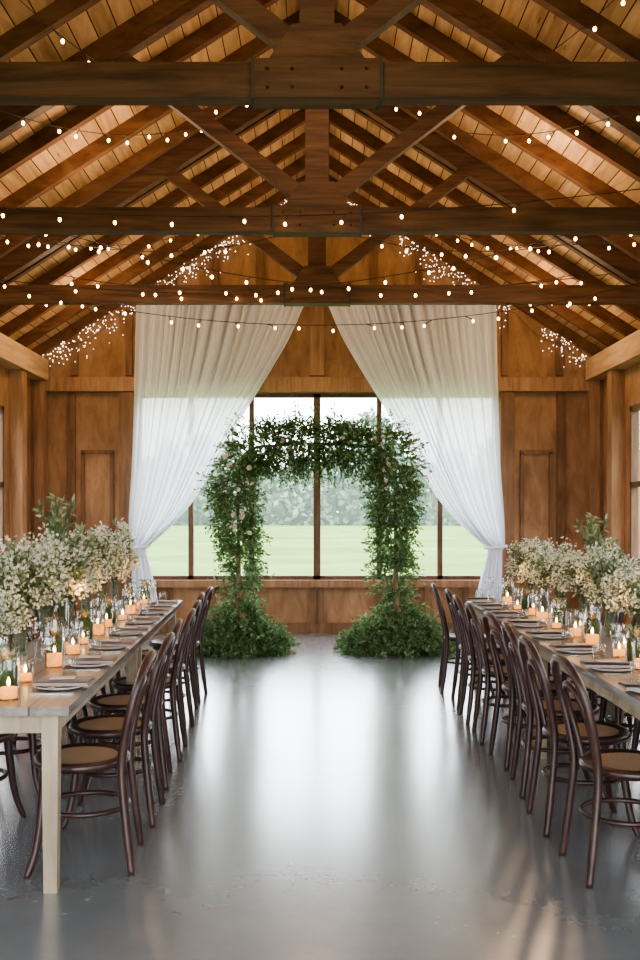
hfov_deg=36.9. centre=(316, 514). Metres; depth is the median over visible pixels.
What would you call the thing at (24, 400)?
wall
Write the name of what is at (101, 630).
hurricane candle holder
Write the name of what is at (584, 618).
wine glass
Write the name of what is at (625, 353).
beam
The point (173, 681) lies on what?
dining chair
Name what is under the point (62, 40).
string lights
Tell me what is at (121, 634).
dinner plate
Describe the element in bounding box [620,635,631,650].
hurricane candle holder
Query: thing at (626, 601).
flower bouquet
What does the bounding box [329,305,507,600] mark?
drape
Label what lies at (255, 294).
string lights
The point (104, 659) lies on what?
linen napkin
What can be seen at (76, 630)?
wine glass
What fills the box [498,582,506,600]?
wine glass
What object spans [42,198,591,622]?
wall
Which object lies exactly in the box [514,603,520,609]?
hurricane candle holder
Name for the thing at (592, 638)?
hurricane candle holder
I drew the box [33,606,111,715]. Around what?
dining chair
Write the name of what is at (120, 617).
hurricane candle holder
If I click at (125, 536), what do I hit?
flower bouquet
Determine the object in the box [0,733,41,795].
dining chair
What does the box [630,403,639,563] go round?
window
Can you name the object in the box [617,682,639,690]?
linen napkin
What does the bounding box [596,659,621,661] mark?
menu card
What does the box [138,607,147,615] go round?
water tumbler
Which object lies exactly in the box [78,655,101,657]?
menu card
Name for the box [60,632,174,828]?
dining chair
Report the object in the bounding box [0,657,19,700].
hurricane candle holder
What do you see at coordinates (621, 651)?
hurricane candle holder
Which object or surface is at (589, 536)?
greenery spray
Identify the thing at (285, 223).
string lights
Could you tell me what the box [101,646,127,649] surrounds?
dinner plate
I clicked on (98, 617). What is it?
wine glass
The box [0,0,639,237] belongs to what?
roof truss
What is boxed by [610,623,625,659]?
wine glass
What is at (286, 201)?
string lights
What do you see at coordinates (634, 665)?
water tumbler
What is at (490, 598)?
water tumbler
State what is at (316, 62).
roof truss
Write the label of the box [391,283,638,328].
string lights
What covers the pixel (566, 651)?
dinner plate
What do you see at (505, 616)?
dinner plate
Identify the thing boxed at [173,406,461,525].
tree line
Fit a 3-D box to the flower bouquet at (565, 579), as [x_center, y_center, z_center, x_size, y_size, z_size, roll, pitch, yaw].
[1.828,0.483,6.567,0.450,0.534,0.410,0,0,-43]
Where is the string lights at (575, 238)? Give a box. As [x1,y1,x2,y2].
[0,235,639,294]
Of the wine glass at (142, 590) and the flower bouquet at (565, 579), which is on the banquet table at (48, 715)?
the wine glass at (142, 590)
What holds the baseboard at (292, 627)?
attached to the wall at (542, 435)
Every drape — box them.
[129,305,302,599]
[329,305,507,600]
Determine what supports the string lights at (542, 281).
hanging from the roof
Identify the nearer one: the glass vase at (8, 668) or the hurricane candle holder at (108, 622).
the glass vase at (8, 668)
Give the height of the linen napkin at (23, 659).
0.024 m
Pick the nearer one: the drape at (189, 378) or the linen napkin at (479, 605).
the linen napkin at (479, 605)
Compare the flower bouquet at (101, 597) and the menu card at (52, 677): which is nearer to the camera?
the menu card at (52, 677)
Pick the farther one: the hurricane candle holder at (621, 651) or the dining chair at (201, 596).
the dining chair at (201, 596)
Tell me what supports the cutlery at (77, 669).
on the banquet table at (48, 715)
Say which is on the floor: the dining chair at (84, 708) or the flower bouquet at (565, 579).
the dining chair at (84, 708)
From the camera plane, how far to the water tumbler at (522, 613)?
6.67 m
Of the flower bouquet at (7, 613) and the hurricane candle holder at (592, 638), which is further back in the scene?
the hurricane candle holder at (592, 638)
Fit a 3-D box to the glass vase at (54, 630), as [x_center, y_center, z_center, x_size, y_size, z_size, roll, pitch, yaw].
[-1.351,0.648,4.944,0.108,0.203,0.116,0,0,-3]
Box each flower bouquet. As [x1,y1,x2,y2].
[0,535,70,651]
[0,584,36,636]
[6,522,93,635]
[35,528,106,624]
[65,525,126,611]
[89,517,142,599]
[95,525,135,607]
[504,536,553,595]
[517,537,564,605]
[522,536,577,600]
[549,549,591,611]
[570,536,637,631]
[601,559,639,627]
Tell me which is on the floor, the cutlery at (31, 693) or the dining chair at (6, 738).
the dining chair at (6, 738)
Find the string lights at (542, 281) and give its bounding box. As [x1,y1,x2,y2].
[459,273,615,293]
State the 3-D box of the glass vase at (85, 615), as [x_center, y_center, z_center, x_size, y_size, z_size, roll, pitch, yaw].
[-1.398,0.648,5.783,0.108,0.203,0.116,0,0,-3]
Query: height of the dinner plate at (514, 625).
0.018 m
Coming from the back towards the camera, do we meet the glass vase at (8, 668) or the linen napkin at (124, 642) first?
the linen napkin at (124, 642)
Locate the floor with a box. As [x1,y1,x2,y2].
[0,633,639,959]
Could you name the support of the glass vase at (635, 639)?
on the banquet table at (606, 686)
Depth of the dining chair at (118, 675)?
7.53 m
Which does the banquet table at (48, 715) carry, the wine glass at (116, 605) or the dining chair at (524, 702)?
the wine glass at (116, 605)
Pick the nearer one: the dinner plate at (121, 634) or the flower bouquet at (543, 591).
the dinner plate at (121, 634)
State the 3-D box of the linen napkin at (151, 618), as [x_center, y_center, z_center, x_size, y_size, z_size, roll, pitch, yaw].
[-1.211,0.720,6.647,0.240,0.024,0.130,0,0,-6]
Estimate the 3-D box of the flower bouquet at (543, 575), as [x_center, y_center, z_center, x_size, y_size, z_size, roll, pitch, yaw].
[1.788,0.453,7.156,0.512,0.593,0.502,0,0,1]
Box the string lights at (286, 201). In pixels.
[43,201,585,365]
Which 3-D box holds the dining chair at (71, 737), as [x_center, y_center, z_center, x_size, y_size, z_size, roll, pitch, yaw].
[-1.745,1.046,5.841,0.526,0.919,0.416,0,0,-4]
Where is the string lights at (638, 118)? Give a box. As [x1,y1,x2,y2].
[439,108,639,142]
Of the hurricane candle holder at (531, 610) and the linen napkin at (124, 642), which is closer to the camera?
the linen napkin at (124, 642)
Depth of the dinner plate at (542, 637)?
5.78 m
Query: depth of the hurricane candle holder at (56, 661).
4.71 m
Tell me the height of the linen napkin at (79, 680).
0.024 m
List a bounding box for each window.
[0,405,3,556]
[152,393,480,579]
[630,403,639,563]
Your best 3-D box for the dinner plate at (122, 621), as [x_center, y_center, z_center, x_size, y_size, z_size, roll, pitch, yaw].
[-1.226,0.741,6.646,0.240,0.018,0.240,0,0,-3]
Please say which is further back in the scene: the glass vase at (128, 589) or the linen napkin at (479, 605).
the linen napkin at (479, 605)
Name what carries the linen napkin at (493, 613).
on the dinner plate at (505, 616)
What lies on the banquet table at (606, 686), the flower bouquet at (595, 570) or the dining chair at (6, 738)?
the flower bouquet at (595, 570)
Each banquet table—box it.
[0,600,182,893]
[466,601,639,758]
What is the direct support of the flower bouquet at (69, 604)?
on the banquet table at (48, 715)
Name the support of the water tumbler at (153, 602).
on the banquet table at (48, 715)
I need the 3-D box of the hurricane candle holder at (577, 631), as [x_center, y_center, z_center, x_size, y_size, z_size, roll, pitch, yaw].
[1.593,0.664,5.920,0.090,0.171,0.090,0,0,0]
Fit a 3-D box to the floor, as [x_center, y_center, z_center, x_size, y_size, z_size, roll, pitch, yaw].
[0.000,1.575,4.850,7.800,0.150,15.500,0,0,0]
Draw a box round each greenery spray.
[32,492,98,635]
[572,512,626,629]
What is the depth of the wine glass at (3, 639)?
4.30 m
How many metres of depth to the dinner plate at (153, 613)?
7.19 m
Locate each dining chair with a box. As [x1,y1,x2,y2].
[0,733,25,816]
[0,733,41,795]
[3,630,73,744]
[10,611,88,744]
[23,649,155,878]
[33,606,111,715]
[56,603,120,693]
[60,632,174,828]
[87,618,182,789]
[111,608,195,760]
[125,600,201,737]
[142,592,204,713]
[149,586,212,701]
[431,583,494,693]
[445,588,508,707]
[452,595,526,724]
[465,602,549,744]
[482,611,579,769]
[501,621,605,798]
[518,635,639,837]
[548,599,601,703]
[550,653,639,888]
[557,611,624,720]
[589,615,637,731]
[598,696,633,748]
[631,717,639,749]
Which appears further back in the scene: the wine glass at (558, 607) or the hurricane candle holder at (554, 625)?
the hurricane candle holder at (554, 625)
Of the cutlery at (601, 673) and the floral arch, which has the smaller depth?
the cutlery at (601, 673)
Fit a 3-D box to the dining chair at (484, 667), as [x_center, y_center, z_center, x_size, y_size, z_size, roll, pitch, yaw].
[1.262,1.046,6.461,0.526,0.919,0.416,0,0,1]
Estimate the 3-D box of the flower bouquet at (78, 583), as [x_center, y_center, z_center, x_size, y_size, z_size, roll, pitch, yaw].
[-1.565,0.396,5.661,0.582,0.708,0.571,0,0,36]
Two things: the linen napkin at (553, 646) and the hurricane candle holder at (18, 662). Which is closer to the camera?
the hurricane candle holder at (18, 662)
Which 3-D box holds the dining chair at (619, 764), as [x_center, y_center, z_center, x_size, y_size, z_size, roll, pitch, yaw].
[1.268,1.046,4.058,0.526,0.919,0.416,0,0,-2]
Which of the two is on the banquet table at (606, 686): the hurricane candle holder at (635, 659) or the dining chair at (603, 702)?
the hurricane candle holder at (635, 659)
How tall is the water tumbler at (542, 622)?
0.091 m
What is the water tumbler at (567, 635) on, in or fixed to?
on the banquet table at (606, 686)
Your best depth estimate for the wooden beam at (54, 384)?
12.16 m
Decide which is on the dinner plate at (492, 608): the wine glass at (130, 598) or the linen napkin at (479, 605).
the linen napkin at (479, 605)
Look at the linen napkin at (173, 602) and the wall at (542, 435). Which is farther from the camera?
the wall at (542, 435)
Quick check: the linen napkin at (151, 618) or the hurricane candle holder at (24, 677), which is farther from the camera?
the linen napkin at (151, 618)
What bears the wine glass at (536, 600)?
on the banquet table at (606, 686)
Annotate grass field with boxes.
[146,520,486,574]
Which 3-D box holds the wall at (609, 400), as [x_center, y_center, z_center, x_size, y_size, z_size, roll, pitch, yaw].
[3.580,-0.280,4.850,0.280,3.560,14.900,0,0,0]
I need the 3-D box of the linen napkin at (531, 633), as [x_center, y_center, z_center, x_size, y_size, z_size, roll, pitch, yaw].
[1.410,0.720,5.859,0.240,0.024,0.130,0,0,-5]
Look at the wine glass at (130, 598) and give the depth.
6.79 m
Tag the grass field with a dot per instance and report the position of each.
(291, 548)
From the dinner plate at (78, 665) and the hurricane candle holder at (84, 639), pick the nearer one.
the dinner plate at (78, 665)
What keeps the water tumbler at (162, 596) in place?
on the banquet table at (48, 715)
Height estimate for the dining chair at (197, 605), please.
0.919 m
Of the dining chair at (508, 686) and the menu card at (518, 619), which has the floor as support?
the dining chair at (508, 686)
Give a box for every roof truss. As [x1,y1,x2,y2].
[0,0,639,109]
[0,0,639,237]
[0,106,639,306]
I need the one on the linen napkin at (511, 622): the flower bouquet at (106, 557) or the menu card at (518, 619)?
the menu card at (518, 619)
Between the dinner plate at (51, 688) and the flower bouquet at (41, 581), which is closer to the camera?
the dinner plate at (51, 688)
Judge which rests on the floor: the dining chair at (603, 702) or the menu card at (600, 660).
the dining chair at (603, 702)
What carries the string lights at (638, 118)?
hanging from the roof
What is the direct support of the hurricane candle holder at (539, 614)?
on the banquet table at (606, 686)
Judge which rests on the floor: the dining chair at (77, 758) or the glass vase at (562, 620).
the dining chair at (77, 758)
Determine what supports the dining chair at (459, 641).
on the floor
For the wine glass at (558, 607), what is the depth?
6.00 m
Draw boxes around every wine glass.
[0,636,9,658]
[28,621,42,661]
[40,636,56,675]
[69,621,83,655]
[92,609,104,639]
[110,600,121,625]
[125,592,135,615]
[138,586,146,606]
[148,580,156,598]
[485,577,493,594]
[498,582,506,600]
[513,588,522,608]
[531,594,541,619]
[552,602,563,630]
[578,612,591,643]
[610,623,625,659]
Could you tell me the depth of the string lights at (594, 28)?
5.73 m
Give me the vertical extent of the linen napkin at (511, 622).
0.024 m
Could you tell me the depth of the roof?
8.84 m
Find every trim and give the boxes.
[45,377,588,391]
[156,580,479,586]
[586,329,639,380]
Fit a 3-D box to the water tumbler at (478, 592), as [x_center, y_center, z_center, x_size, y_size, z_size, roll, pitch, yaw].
[1.435,0.705,8.495,0.070,0.091,0.069,0,0,0]
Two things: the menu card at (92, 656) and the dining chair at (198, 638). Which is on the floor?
the dining chair at (198, 638)
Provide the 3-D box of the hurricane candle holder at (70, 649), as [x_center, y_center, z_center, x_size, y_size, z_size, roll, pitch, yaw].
[-1.312,0.664,5.160,0.090,0.171,0.090,0,0,-3]
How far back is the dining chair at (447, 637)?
8.10 m
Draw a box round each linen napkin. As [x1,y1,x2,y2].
[9,657,33,663]
[32,676,94,685]
[69,655,117,663]
[101,639,135,646]
[108,626,148,632]
[124,616,159,621]
[137,608,169,612]
[147,600,177,604]
[466,598,486,600]
[477,604,510,607]
[490,612,517,615]
[507,620,537,624]
[526,631,561,635]
[549,644,591,649]
[580,660,629,667]
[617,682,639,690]
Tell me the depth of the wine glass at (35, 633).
4.92 m
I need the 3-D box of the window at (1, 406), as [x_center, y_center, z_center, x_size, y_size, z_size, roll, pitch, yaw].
[-3.640,-0.350,10.300,0.080,1.800,1.500,0,0,0]
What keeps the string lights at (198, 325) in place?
hanging from the roof
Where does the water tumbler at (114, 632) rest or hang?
on the banquet table at (48, 715)
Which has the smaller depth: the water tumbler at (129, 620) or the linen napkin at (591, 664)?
the linen napkin at (591, 664)
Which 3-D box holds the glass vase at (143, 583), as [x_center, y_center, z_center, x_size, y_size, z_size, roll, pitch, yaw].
[-1.490,0.648,8.301,0.108,0.203,0.116,0,0,-3]
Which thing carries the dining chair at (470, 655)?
on the floor
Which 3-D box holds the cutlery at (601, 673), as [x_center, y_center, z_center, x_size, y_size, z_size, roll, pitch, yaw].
[1.425,0.747,4.499,0.180,0.003,0.037,0,0,0]
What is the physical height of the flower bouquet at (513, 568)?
0.573 m
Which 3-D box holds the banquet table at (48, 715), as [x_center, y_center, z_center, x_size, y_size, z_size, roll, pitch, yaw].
[-1.396,1.125,6.088,0.640,0.750,4.700,0,0,-3]
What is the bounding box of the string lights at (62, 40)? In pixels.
[20,0,96,61]
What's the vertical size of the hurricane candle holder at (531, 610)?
0.171 m
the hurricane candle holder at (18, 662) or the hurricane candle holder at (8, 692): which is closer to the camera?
the hurricane candle holder at (8, 692)
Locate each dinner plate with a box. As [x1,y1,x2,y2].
[32,686,81,690]
[77,664,106,666]
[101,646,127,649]
[107,632,140,635]
[122,621,153,623]
[135,612,165,614]
[484,607,510,609]
[499,615,517,617]
[514,625,537,626]
[534,636,561,638]
[559,650,591,653]
[592,668,629,671]
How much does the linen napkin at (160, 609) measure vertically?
0.024 m
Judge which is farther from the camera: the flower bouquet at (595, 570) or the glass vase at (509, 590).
the glass vase at (509, 590)
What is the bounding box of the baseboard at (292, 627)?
[57,623,495,632]
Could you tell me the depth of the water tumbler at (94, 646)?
5.00 m
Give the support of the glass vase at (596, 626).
on the banquet table at (606, 686)
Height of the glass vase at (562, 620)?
0.203 m
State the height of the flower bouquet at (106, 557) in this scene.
0.684 m
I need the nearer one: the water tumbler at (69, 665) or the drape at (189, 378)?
the water tumbler at (69, 665)
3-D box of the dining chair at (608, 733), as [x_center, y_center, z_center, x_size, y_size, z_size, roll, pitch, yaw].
[1.250,1.046,4.660,0.526,0.919,0.416,0,0,0]
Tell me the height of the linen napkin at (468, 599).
0.024 m
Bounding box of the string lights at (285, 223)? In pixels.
[0,189,639,226]
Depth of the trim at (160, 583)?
12.20 m
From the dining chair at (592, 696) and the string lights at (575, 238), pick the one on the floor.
the dining chair at (592, 696)
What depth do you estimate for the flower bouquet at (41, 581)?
5.04 m
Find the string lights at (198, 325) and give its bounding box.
[0,275,242,327]
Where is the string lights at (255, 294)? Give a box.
[214,289,265,300]
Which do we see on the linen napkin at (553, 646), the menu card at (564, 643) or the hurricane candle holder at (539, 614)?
the menu card at (564, 643)
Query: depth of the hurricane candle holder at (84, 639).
5.56 m
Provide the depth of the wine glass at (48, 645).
4.31 m
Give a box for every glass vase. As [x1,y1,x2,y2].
[0,643,20,690]
[45,622,64,661]
[76,606,93,639]
[103,595,115,623]
[122,586,135,611]
[140,578,150,601]
[503,579,513,602]
[521,586,532,612]
[551,596,566,624]
[583,607,600,641]
[626,623,639,661]
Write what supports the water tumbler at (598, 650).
on the banquet table at (606, 686)
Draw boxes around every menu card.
[50,676,75,678]
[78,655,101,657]
[518,619,535,620]
[564,643,586,644]
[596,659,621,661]
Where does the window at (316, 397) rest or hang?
in the wall at (542, 435)
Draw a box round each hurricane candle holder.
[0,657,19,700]
[16,663,33,682]
[17,654,26,672]
[44,619,61,667]
[64,623,80,654]
[78,628,89,644]
[94,624,103,634]
[104,613,111,626]
[117,610,126,620]
[124,589,136,614]
[503,592,511,603]
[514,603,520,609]
[527,592,537,614]
[535,587,548,621]
[551,619,560,628]
[570,609,582,636]
[586,627,600,644]
[612,640,626,656]
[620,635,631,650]
[632,642,639,660]
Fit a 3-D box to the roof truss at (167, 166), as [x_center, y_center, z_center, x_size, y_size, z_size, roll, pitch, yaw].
[0.000,-3.180,9.227,7.200,2.408,0.150,0,0,0]
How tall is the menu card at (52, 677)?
0.002 m
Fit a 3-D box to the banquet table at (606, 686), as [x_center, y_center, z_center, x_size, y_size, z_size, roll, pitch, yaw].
[1.620,1.125,6.010,0.640,0.750,4.700,0,0,0]
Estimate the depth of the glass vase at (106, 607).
6.60 m
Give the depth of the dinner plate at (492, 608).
7.57 m
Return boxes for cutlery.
[29,693,73,694]
[77,669,100,670]
[601,673,629,674]
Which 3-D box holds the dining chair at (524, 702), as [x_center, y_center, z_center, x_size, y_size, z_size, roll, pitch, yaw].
[1.278,1.046,5.263,0.526,0.919,0.416,0,0,3]
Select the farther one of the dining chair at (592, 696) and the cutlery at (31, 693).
the dining chair at (592, 696)
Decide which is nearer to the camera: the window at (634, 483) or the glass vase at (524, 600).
the glass vase at (524, 600)
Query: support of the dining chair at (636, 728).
on the floor
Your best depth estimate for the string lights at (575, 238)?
7.89 m
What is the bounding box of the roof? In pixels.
[0,0,639,355]
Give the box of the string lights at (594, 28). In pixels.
[537,0,613,61]
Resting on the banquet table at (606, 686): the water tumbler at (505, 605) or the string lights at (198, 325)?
the water tumbler at (505, 605)
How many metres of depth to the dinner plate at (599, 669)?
4.59 m
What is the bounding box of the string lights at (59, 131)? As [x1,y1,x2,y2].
[0,110,194,144]
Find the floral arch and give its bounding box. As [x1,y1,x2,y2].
[178,401,455,658]
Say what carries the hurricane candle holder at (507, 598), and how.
on the banquet table at (606, 686)
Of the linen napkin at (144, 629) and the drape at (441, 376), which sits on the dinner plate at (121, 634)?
the linen napkin at (144, 629)
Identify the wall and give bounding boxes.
[0,366,47,642]
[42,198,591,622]
[586,363,639,633]
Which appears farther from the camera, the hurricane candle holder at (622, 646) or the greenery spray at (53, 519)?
the greenery spray at (53, 519)
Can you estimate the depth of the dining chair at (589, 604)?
7.49 m
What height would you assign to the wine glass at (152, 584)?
0.201 m
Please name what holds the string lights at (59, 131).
hanging from the roof
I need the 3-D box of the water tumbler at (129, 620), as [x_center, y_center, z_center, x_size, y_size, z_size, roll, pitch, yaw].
[-1.218,0.705,6.261,0.070,0.091,0.069,0,0,-3]
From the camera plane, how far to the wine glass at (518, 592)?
7.20 m
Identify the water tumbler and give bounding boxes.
[62,658,76,675]
[88,640,100,654]
[108,626,119,638]
[125,616,134,626]
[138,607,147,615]
[149,599,157,607]
[159,593,166,600]
[475,589,482,597]
[487,595,495,602]
[501,601,509,611]
[518,609,527,618]
[538,618,547,630]
[562,629,573,643]
[592,643,604,660]
[630,661,639,681]
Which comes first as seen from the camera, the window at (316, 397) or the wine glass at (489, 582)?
the wine glass at (489, 582)
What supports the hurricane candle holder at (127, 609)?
on the banquet table at (48, 715)
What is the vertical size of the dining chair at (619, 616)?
0.919 m

